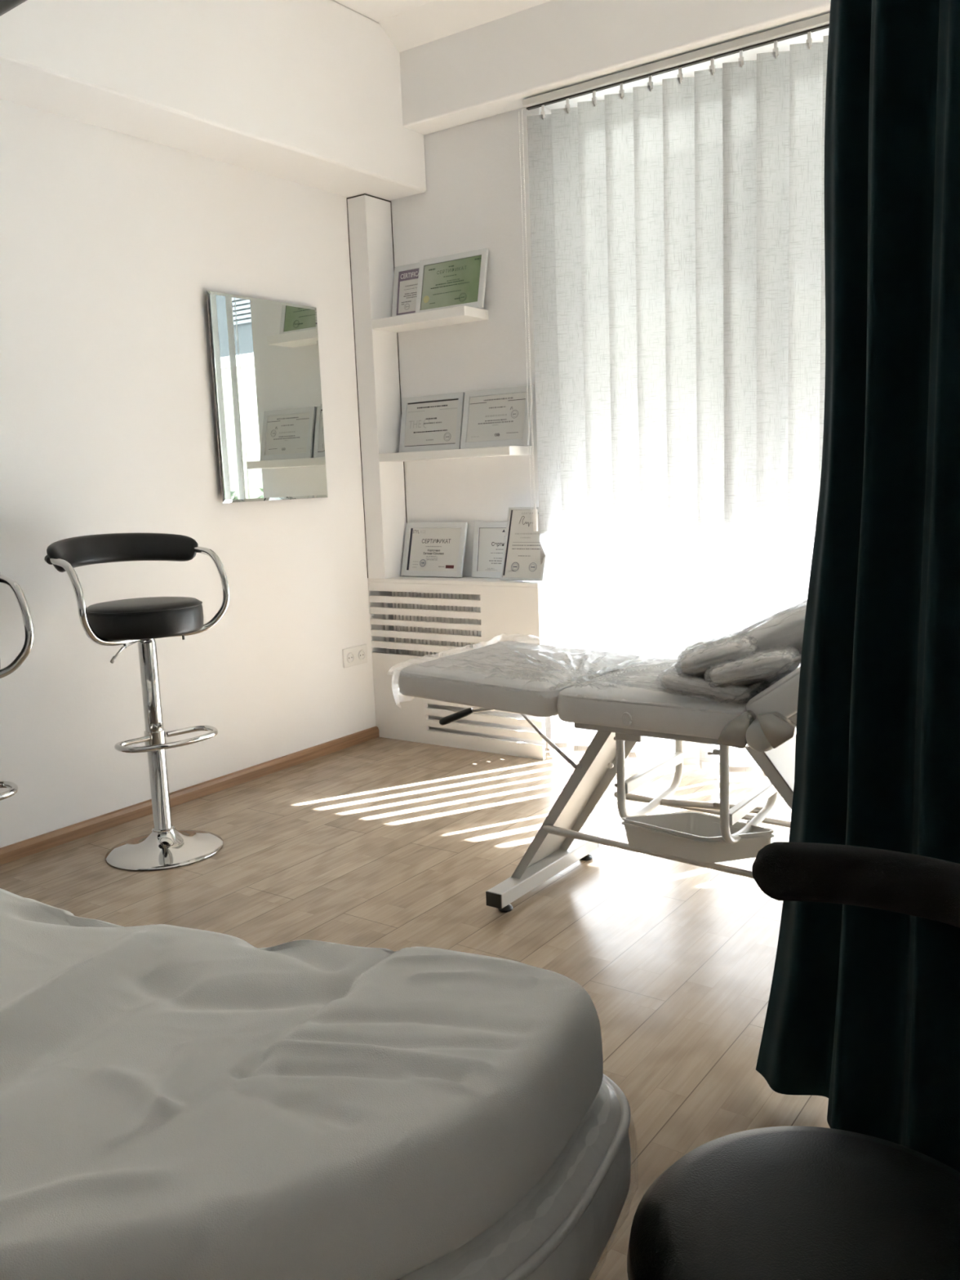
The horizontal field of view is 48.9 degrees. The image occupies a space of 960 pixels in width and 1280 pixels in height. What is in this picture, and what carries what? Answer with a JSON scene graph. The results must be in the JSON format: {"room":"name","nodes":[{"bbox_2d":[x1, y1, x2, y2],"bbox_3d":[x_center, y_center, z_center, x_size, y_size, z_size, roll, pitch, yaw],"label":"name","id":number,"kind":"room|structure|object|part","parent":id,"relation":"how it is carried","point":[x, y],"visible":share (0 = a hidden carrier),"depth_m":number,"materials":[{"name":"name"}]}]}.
{"room":"beauty treatment room","nodes":[
{"label":"beauty treatment room","id":0,"kind":"room"},
{"bbox_2d":[0,98,395,848],"bbox_3d":[-2.222,-0.632,2.554,0.200,3.010,6.550,4,11,35],"label":"wall","id":1,"kind":"structure","parent":0,"point":[113,244],"depth_m":3.83,"materials":[{"name":"white paint"}]},
{"bbox_2d":[0,726,379,865],"bbox_3d":[-2.160,0.857,2.596,0.018,0.050,5.855,4,11,35],"label":"baseboard","id":2,"kind":"structure","parent":1,"relation":"attached to","point":[9,853],"depth_m":4.02,"materials":[{"name":"brown wood"}]},
{"bbox_2d":[0,0,426,200],"bbox_3d":[-2.095,-1.798,2.177,0.310,0.602,6.030,4,11,35],"label":"beam","id":3,"kind":"structure","parent":1,"relation":"attached to","point":[305,92],"depth_m":3.71,"materials":[{"name":"white paint"}]},
{"bbox_2d":[206,290,327,502],"bbox_3d":[-0.853,-0.966,4.279,0.028,0.793,0.589,4,11,35],"label":"wall mirror","id":4,"kind":"object","parent":1,"relation":"attached to","point":[265,353],"visible":1,"depth_m":4.25,"materials":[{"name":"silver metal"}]},
{"bbox_2d":[342,644,368,667],"bbox_3d":[-0.565,0.072,4.802,0.014,0.086,0.160,4,11,35],"label":"wall socket","id":5,"kind":"object","parent":1,"relation":"attached to","point":[357,655],"visible":1,"depth_m":4.80,"materials":[{"name":"white plastic"}]},
{"bbox_2d":[346,652,354,662],"bbox_3d":[-0.583,0.080,4.769,0.005,0.048,0.048,4,11,35],"label":"outlet","id":6,"kind":"object","parent":5,"relation":"attached to","point":[350,655],"depth_m":4.77,"materials":[{"name":"white plastic"}]},
{"bbox_2d":[358,649,365,660],"bbox_3d":[-0.539,0.069,4.832,0.005,0.048,0.048,4,11,35],"label":"outlet","id":7,"kind":"object","parent":5,"relation":"attached to","point":[362,653],"depth_m":4.83,"materials":[{"name":"white plastic"}]},
{"bbox_2d":[346,195,406,578],"bbox_3d":[-0.455,-1.111,4.767,0.105,1.656,0.175,4,11,35],"label":"pillar","id":8,"kind":"structure","parent":1,"relation":"attached to","point":[370,224],"depth_m":4.71,"materials":[{"name":"white paint"}]},
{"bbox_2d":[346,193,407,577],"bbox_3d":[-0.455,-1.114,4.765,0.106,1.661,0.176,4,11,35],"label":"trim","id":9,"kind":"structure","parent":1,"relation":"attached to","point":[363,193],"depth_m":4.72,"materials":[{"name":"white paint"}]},
{"bbox_2d":[333,0,435,22],"bbox_3d":[-0.356,-2.062,0.965,4.915,0.150,6.550,4,11,35],"label":"ceiling","id":10,"kind":"structure","parent":0,"point":[376,11],"depth_m":4.12,"materials":[{"name":"paint"}]},
{"bbox_2d":[377,0,552,52],"bbox_3d":[1.350,-2.342,3.106,4.206,0.081,0.140,4,11,35],"label":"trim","id":11,"kind":"structure","parent":10,"relation":"attached to","point":[436,20],"depth_m":4.15,"materials":[{"name":"paint"}]},
{"bbox_2d":[755,0,959,1172],"bbox_3d":[1.009,-0.517,0.925,0.219,2.978,2.109,-8,10,-33],"label":"curtain","id":12,"kind":"object","parent":10,"relation":"hanging from","point":[863,1015],"visible":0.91,"depth_m":1.63,"materials":[{"name":"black fabric"}]},
{"bbox_2d":[0,737,830,1279],"bbox_3d":[-0.233,1.034,1.439,4.915,0.100,6.550,4,11,35],"label":"floor","id":13,"kind":"structure","parent":0,"point":[392,844],"depth_m":3.03,"materials":[{"name":"brown wood"}]},
{"bbox_2d":[0,574,34,800],"bbox_3d":[-1.487,0.299,2.857,0.456,1.019,0.513,6,12,44],"label":"bar stool","id":14,"kind":"object","parent":13,"relation":"on","point":[11,583],"visible":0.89,"depth_m":2.88,"materials":[{"name":"silver metal"}]},
{"bbox_3d":[-1.379,-0.032,2.887,0.232,0.286,0.228,6,12,44],"label":"arm","id":15,"kind":"part","parent":14,"relation":"part of","materials":[{"name":"silver metal"}]},
{"bbox_2d":[44,533,230,871],"bbox_3d":[-1.091,0.179,3.455,0.513,1.044,0.456,-10,12,-43],"label":"bar stool","id":16,"kind":"object","parent":13,"relation":"on","point":[141,620],"visible":1,"depth_m":3.41,"materials":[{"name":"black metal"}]},
{"bbox_3d":[-1.183,-0.126,3.287,0.228,0.286,0.232,-10,12,-43],"label":"arm","id":17,"kind":"part","parent":16,"relation":"part of","materials":[{"name":"silver metal"}]},
{"bbox_3d":[-1.198,-0.296,3.475,0.504,0.104,0.201,-10,12,-43],"label":"backrest","id":18,"kind":"part","parent":16,"relation":"part of","materials":[{"name":"black leather"}]},
{"bbox_3d":[-1.105,0.034,3.298,0.012,0.055,0.154,1,9,18],"label":"lift lever","id":19,"kind":"part","parent":16,"relation":"part of","materials":[{"name":"metal"}]},
{"bbox_3d":[-1.076,-0.074,3.390,0.366,0.104,0.366,-10,12,-43],"label":"seat","id":20,"kind":"part","parent":16,"relation":"part of","materials":[{"name":"black leather"}]},
{"bbox_3d":[-0.981,-0.164,3.479,0.228,0.286,0.232,-10,12,-43],"label":"arm","id":21,"kind":"part","parent":16,"relation":"part of","materials":[{"name":"silver metal"}]},
{"bbox_2d":[383,591,481,657],"bbox_3d":[-0.097,0.119,4.769,0.806,0.690,0.060,4,11,35],"label":"radiator","id":22,"kind":"object","parent":13,"relation":"on","point":[458,632],"visible":0.14,"depth_m":4.79,"materials":[{"name":"metal"}]},
{"bbox_2d":[368,576,564,759],"bbox_3d":[-0.074,0.098,4.714,0.919,0.746,0.174,4,11,35],"label":"radiator cover","id":23,"kind":"object","parent":13,"relation":"on","point":[512,611],"visible":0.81,"depth_m":4.64,"materials":[{"name":"white laminate"}]},
{"bbox_2d":[400,522,467,577],"bbox_3d":[-0.209,-0.408,4.776,0.341,0.243,0.073,4,11,35],"label":"frame","id":24,"kind":"object","parent":23,"relation":"on","point":[431,549],"visible":1,"depth_m":4.77,"materials":[{"name":"silver metal"}]},
{"bbox_3d":[-0.089,-0.262,4.659,0.919,0.018,0.174,4,11,35],"label":"panel","id":25,"kind":"part","parent":23,"relation":"part of","materials":[{"name":"white laminate"}]},
{"bbox_2d":[471,521,506,577],"bbox_3d":[0.108,-0.391,4.582,0.332,0.243,0.050,4,11,35],"label":"frame","id":26,"kind":"object","parent":23,"relation":"on","point":[488,536],"visible":0.49,"depth_m":4.63,"materials":[{"name":"silver metal"}]},
{"bbox_2d":[499,506,546,581],"bbox_3d":[0.194,-0.404,4.440,0.215,0.305,0.102,4,11,35],"label":"frame","id":27,"kind":"object","parent":23,"relation":"on","point":[521,558],"visible":0.94,"depth_m":4.45,"materials":[{"name":"silver metal"}]},
{"bbox_3d":[0.300,0.130,4.465,0.018,0.728,0.156,4,11,35],"label":"panel","id":28,"kind":"part","parent":23,"relation":"part of","materials":[{"name":"white laminate"}]},
{"bbox_2d":[395,1074,631,1279],"bbox_3d":[-0.868,0.764,1.329,2.015,0.516,0.918,2,10,28],"label":"bed base","id":29,"kind":"object","parent":13,"relation":"on","point":[562,1228],"visible":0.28,"depth_m":1.00,"materials":[{"name":"white leather"}]},
{"bbox_2d":[0,888,603,1279],"bbox_3d":[-0.880,0.447,1.279,1.940,0.120,0.845,2,10,28],"label":"mattress","id":30,"kind":"object","parent":29,"relation":"on","point":[177,1103],"visible":1,"depth_m":0.97,"materials":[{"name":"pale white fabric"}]},
{"bbox_2d":[398,641,799,911],"bbox_3d":[0.578,0.193,2.772,1.685,1.094,0.623,4,11,35],"label":"massage table","id":31,"kind":"object","parent":13,"relation":"on","point":[624,698],"visible":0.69,"depth_m":2.78,"materials":[{"name":"white leather"}]},
{"bbox_3d":[0.019,0.191,2.919,0.104,0.023,0.010,-1,9,6],"label":"lever","id":32,"kind":"part","parent":31,"relation":"part of","materials":[{"name":"metal"}]},
{"bbox_2d":[398,641,643,716],"bbox_3d":[0.130,0.101,3.088,0.527,0.095,0.579,4,11,35],"label":"cushion","id":33,"kind":"object","parent":31,"relation":"on","point":[513,677],"depth_m":2.93,"materials":[{"name":"white leather"}]},
{"bbox_3d":[0.525,0.550,2.633,0.856,0.053,0.023,4,11,35],"label":"rod","id":34,"kind":"part","parent":31,"relation":"part of","materials":[{"name":"metal"}]},
{"bbox_3d":[0.579,0.191,2.784,0.460,0.019,0.525,4,11,35],"label":"seat frame","id":35,"kind":"part","parent":31,"relation":"part of","materials":[{"name":"white metal"}]},
{"bbox_2d":[556,657,797,738],"bbox_3d":[0.564,0.140,2.787,0.535,0.084,0.579,4,11,35],"label":"seat cushion","id":36,"kind":"object","parent":31,"relation":"on","point":[630,697],"depth_m":2.61,"materials":[{"name":"white leather"}]},
{"bbox_2d":[621,811,773,862],"bbox_3d":[0.543,0.490,2.631,0.347,0.076,0.170,6,12,42],"label":"tray","id":37,"kind":"object","parent":31,"relation":"on","point":[695,836],"visible":0.97,"depth_m":2.61,"materials":[{"name":"white plastic"}]},
{"bbox_3d":[0.680,0.471,2.855,0.705,0.034,0.023,4,11,35],"label":"rod","id":38,"kind":"part","parent":31,"relation":"part of","materials":[{"name":"metal"}]},
{"bbox_2d":[662,670,763,700],"bbox_3d":[0.554,0.106,2.523,0.262,0.066,0.156,5,11,39],"label":"pad","id":39,"kind":"object","parent":31,"relation":"on","point":[678,681],"visible":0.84,"depth_m":2.47,"materials":[{"name":"grey fabric"}]},
{"bbox_3d":[0.627,0.447,2.843,0.333,0.052,0.020,5,11,40],"label":"cross rod","id":40,"kind":"part","parent":31,"relation":"part of","materials":[{"name":"metal"}]},
{"bbox_2d":[680,634,755,675],"bbox_3d":[0.575,0.035,2.544,0.200,0.104,0.188,1,9,20],"label":"pad","id":41,"kind":"object","parent":31,"relation":"attached to","point":[702,659],"visible":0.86,"depth_m":2.48,"materials":[{"name":"grey fabric"}]},
{"bbox_2d":[662,604,806,684],"bbox_3d":[0.736,0.015,2.705,0.521,0.315,0.464,4,11,34],"label":"pillow","id":42,"kind":"object","parent":31,"relation":"on","point":[784,631],"visible":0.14,"depth_m":2.48,"materials":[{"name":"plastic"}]},
{"bbox_2d":[709,648,795,684],"bbox_3d":[0.634,0.062,2.458,0.217,0.096,0.156,1,9,23],"label":"pad","id":43,"kind":"object","parent":31,"relation":"attached to","point":[762,664],"visible":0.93,"depth_m":2.40,"materials":[{"name":"grey plastic"}]},
{"bbox_2d":[746,666,799,719],"bbox_3d":[1.006,-0.048,2.437,0.625,0.482,0.579,4,11,35],"label":"cushion","id":44,"kind":"object","parent":31,"relation":"on","point":[780,698],"depth_m":2.36,"materials":[{"name":"white leather"}]},
{"bbox_3d":[1.025,-0.002,2.434,0.552,0.408,0.500,4,11,35],"label":"frame","id":45,"kind":"part","parent":31,"relation":"part of","materials":[{"name":"silver metal"}]},
{"bbox_2d":[626,841,959,1279],"bbox_3d":[0.367,0.639,1.059,0.532,0.747,0.507,4,11,35],"label":"stool","id":46,"kind":"object","parent":13,"relation":"on","point":[784,1202],"visible":1,"depth_m":1.08,"materials":[{"name":"black leather"}]},
{"bbox_3d":[0.352,0.621,1.038,0.412,0.102,0.412,4,11,35],"label":"seat","id":47,"kind":"part","parent":46,"relation":"part of","materials":[{"name":"black leather"}]},
{"bbox_3d":[0.498,0.286,1.089,0.157,0.069,0.452,-8,10,-32],"label":"backrest","id":48,"kind":"part","parent":46,"relation":"part of","materials":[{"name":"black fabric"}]},
{"bbox_2d":[390,0,831,748],"bbox_3d":[1.451,-0.946,3.654,4.515,3.010,0.470,4,11,35],"label":"wall","id":49,"kind":"structure","parent":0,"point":[471,200],"depth_m":4.36,"materials":[{"name":"white paint"}]},
{"bbox_2d":[372,305,488,332],"bbox_3d":[-0.218,-1.379,4.549,0.500,0.039,0.174,4,11,35],"label":"floating shelf","id":50,"kind":"object","parent":49,"relation":"attached to","point":[460,314],"visible":1,"depth_m":4.48,"materials":[{"name":"white paint"}]},
{"bbox_2d":[391,262,419,316],"bbox_3d":[-0.257,-1.534,4.631,0.313,0.243,0.054,4,11,35],"label":"frame","id":51,"kind":"object","parent":50,"relation":"on","point":[406,277],"visible":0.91,"depth_m":4.68,"materials":[{"name":"silver metal"}]},
{"bbox_2d":[415,247,488,313],"bbox_3d":[-0.124,-1.523,4.513,0.358,0.246,0.067,4,11,35],"label":"frame","id":52,"kind":"object","parent":50,"relation":"on","point":[458,279],"visible":0.98,"depth_m":4.50,"materials":[{"name":"silver metal"}]},
{"bbox_2d":[378,445,532,462],"bbox_3d":[-0.115,-0.805,4.580,0.698,0.036,0.174,4,11,35],"label":"floating shelf","id":53,"kind":"object","parent":49,"relation":"attached to","point":[508,451],"visible":0.92,"depth_m":4.47,"materials":[{"name":"white paint"}]},
{"bbox_2d":[399,391,464,452],"bbox_3d":[-0.216,-0.964,4.698,0.341,0.247,0.062,4,11,35],"label":"frame","id":54,"kind":"object","parent":53,"relation":"on","point":[429,422],"visible":0.97,"depth_m":4.69,"materials":[{"name":"silver metal"}]},
{"bbox_2d":[460,384,533,448],"bbox_3d":[0.069,-0.944,4.488,0.346,0.249,0.066,4,11,35],"label":"frame","id":55,"kind":"object","parent":53,"relation":"on","point":[492,417],"visible":0.98,"depth_m":4.48,"materials":[{"name":"silver metal"}]},
{"bbox_2d":[518,13,830,777],"bbox_3d":[1.113,-0.766,3.711,2.194,2.602,0.086,4,11,35],"label":"vertical blind","id":56,"kind":"object","parent":49,"relation":"attached to","point":[677,224],"visible":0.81,"depth_m":3.93,"materials":[{"name":"fabric"}]},
{"bbox_3d":[0.188,-1.274,4.244,0.015,1.607,0.004,0,9,15],"label":"bead chain","id":57,"kind":"part","parent":56,"relation":"part of","materials":[{"name":"white plastic"}]},
{"bbox_3d":[0.191,-1.269,4.237,0.005,1.610,0.027,-8,11,-34],"label":"cord","id":58,"kind":"part","parent":56,"relation":"part of","materials":[{"name":"white plastic"}]},
{"bbox_3d":[1.071,-2.039,3.521,2.185,0.027,0.050,4,11,35],"label":"rail","id":59,"kind":"part","parent":56,"relation":"part of","materials":[{"name":"metal"}]}
]}

